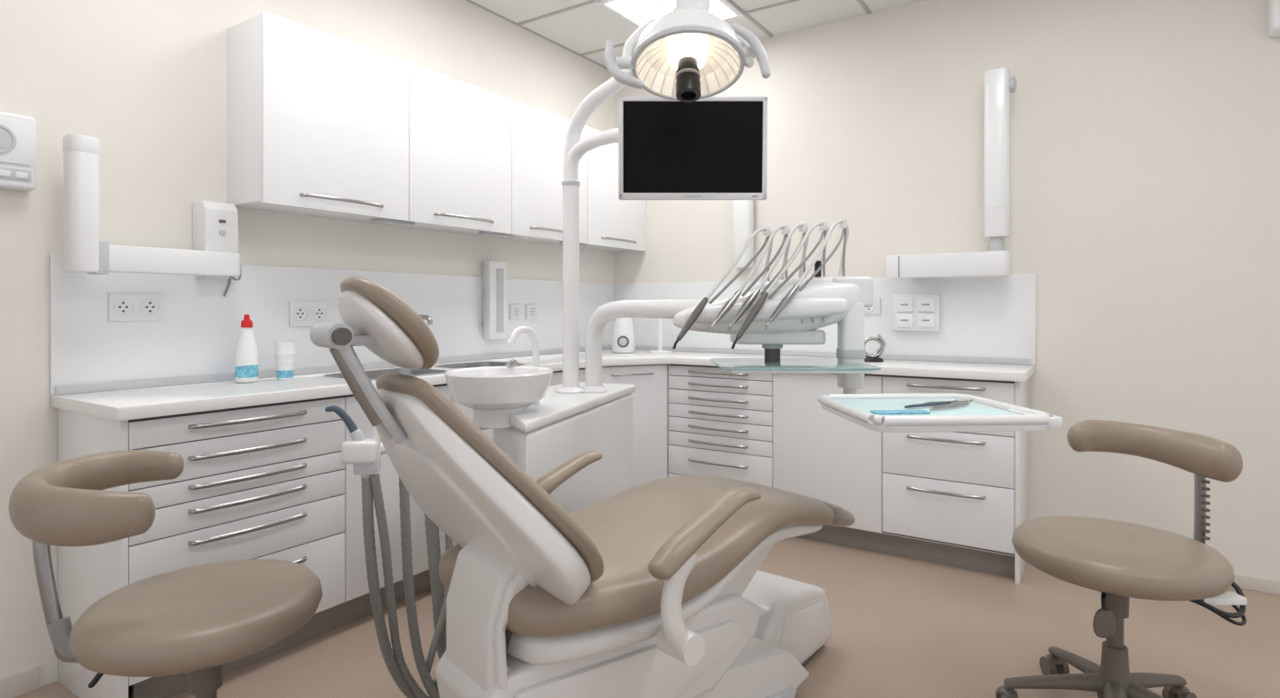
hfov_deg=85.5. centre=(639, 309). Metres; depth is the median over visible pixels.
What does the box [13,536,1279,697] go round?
floor
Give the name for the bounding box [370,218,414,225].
light
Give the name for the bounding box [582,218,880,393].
unit
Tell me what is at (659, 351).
stand
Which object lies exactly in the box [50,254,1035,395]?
backsplash
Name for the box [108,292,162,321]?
power socket
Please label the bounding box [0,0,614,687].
wall
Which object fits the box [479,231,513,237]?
light
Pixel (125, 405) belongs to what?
countertop
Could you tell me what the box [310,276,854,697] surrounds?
dental chair
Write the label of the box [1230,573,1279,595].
baseboard
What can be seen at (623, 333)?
dental amalgamator
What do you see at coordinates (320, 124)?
upper cabinet
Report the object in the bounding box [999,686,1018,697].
hood
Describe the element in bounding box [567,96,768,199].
computer monitor
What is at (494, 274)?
towel holder
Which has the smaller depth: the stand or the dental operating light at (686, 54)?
the dental operating light at (686, 54)
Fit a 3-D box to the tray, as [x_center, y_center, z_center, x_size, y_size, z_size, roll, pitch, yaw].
[0.754,0.265,1.811,0.476,0.040,0.438,0,0,-4]
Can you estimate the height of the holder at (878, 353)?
0.148 m
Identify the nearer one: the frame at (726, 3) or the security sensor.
the security sensor
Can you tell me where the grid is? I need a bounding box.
[466,0,871,69]
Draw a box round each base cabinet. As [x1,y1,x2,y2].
[58,368,585,697]
[601,363,669,487]
[668,363,1029,584]
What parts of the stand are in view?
post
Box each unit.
[444,326,635,513]
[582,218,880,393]
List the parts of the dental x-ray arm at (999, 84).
arm, pivot post, pivot knob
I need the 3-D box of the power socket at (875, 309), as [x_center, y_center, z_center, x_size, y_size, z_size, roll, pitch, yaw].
[1.308,-0.015,3.961,0.130,0.090,0.016,0,0,34]
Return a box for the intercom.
[0,110,36,190]
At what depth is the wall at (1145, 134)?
3.40 m
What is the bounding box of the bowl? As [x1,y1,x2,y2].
[444,366,553,409]
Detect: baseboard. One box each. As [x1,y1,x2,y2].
[0,667,39,697]
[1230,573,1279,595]
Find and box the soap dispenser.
[192,200,238,296]
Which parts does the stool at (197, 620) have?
backrest post, height lever, seat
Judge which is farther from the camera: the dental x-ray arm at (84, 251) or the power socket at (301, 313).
the power socket at (301, 313)
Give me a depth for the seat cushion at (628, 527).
1.61 m
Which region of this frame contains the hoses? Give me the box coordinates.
[324,405,489,697]
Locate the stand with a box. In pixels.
[648,318,671,353]
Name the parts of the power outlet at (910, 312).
knob, knob, knob, knob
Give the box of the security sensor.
[1268,0,1279,37]
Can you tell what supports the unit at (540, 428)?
on the floor
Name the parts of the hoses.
support arm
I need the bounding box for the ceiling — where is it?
[470,0,923,67]
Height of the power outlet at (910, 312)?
0.200 m
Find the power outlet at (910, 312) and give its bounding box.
[892,294,939,330]
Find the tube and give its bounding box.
[732,200,753,268]
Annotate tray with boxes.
[817,393,1062,432]
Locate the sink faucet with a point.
(424, 316)
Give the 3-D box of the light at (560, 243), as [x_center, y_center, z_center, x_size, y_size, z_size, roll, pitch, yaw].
[-0.416,-0.404,4.309,0.060,0.012,0.200,0,0,33]
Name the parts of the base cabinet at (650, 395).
handle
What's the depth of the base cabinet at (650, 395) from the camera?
4.08 m
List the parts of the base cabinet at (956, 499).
handle, handle, handle, handle, handle, handle, handle, handle, handle, handle, panel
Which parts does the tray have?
handle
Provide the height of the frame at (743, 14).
0.018 m
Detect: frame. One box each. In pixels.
[597,0,616,5]
[601,3,641,28]
[718,0,741,15]
[720,11,744,20]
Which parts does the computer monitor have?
arm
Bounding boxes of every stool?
[8,450,322,697]
[995,420,1247,697]
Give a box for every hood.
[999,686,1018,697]
[1046,653,1062,664]
[1170,685,1189,695]
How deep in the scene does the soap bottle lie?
2.67 m
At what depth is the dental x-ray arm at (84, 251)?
2.26 m
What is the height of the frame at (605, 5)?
0.018 m
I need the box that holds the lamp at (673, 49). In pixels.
[630,9,745,100]
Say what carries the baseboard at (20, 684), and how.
attached to the wall at (147, 79)
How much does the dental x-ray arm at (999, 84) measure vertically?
1.035 m
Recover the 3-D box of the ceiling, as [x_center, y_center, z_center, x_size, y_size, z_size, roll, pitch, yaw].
[0.316,-1.750,1.103,5.300,0.100,6.100,0,0,34]
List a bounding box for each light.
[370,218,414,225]
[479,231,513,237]
[555,0,770,393]
[559,241,586,246]
[607,0,735,25]
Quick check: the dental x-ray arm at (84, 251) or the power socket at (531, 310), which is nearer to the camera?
the dental x-ray arm at (84, 251)
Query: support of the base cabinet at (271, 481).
on the floor
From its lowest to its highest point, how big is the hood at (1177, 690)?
0.020 m
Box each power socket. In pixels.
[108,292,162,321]
[289,300,328,326]
[510,303,520,319]
[525,304,538,319]
[864,298,880,314]
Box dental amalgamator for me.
[611,317,634,353]
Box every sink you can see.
[324,368,449,379]
[434,360,525,368]
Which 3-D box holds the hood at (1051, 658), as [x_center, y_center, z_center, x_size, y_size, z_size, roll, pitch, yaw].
[1.401,1.180,2.342,0.052,0.020,0.052,0,0,0]
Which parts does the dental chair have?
headrest knob, frame, lift arm, lift arm, block panel, plate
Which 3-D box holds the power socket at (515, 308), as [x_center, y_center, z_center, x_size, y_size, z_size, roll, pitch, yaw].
[-0.735,0.015,4.101,0.016,0.090,0.090,0,0,34]
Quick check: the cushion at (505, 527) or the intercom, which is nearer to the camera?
the cushion at (505, 527)
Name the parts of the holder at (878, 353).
stem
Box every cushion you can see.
[340,276,439,369]
[375,372,604,582]
[438,475,834,637]
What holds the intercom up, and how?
attached to the wall at (147, 79)
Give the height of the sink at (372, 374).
0.124 m
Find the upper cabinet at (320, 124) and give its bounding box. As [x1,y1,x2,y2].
[227,10,646,251]
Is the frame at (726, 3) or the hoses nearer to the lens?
the hoses
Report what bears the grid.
attached to the ceiling
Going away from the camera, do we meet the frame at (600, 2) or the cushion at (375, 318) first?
the cushion at (375, 318)
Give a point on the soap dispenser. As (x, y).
(215, 224)
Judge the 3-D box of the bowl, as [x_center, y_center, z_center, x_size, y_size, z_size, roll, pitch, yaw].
[-0.465,0.265,2.300,0.344,0.121,0.361,0,0,33]
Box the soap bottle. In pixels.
[234,314,259,382]
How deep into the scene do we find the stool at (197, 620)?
1.49 m
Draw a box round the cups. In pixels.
[273,340,295,379]
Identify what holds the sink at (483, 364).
in the countertop
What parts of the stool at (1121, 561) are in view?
leg, leg, height lever, leg, seat, leg, leg, backrest post, tilt lever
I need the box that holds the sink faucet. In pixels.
[419,314,432,324]
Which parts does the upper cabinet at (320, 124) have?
door, handle, door, handle, handle, door, door, handle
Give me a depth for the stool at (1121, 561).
2.05 m
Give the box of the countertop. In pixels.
[50,349,1034,420]
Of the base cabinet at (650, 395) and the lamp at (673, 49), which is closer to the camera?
the lamp at (673, 49)
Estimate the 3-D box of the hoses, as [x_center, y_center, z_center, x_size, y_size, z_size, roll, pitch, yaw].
[-0.617,0.748,2.173,0.231,0.984,0.812,0,0,31]
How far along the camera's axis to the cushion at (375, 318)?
1.30 m
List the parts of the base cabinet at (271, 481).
panel, handle, handle, handle, handle, handle, handle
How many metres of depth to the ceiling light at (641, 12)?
3.89 m
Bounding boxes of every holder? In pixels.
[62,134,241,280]
[480,260,507,339]
[864,334,885,361]
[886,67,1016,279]
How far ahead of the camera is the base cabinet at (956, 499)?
3.50 m
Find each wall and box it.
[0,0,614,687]
[614,0,1279,580]
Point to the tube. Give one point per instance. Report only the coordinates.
(743, 210)
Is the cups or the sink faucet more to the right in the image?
the sink faucet
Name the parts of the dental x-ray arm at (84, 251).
arm, wall plate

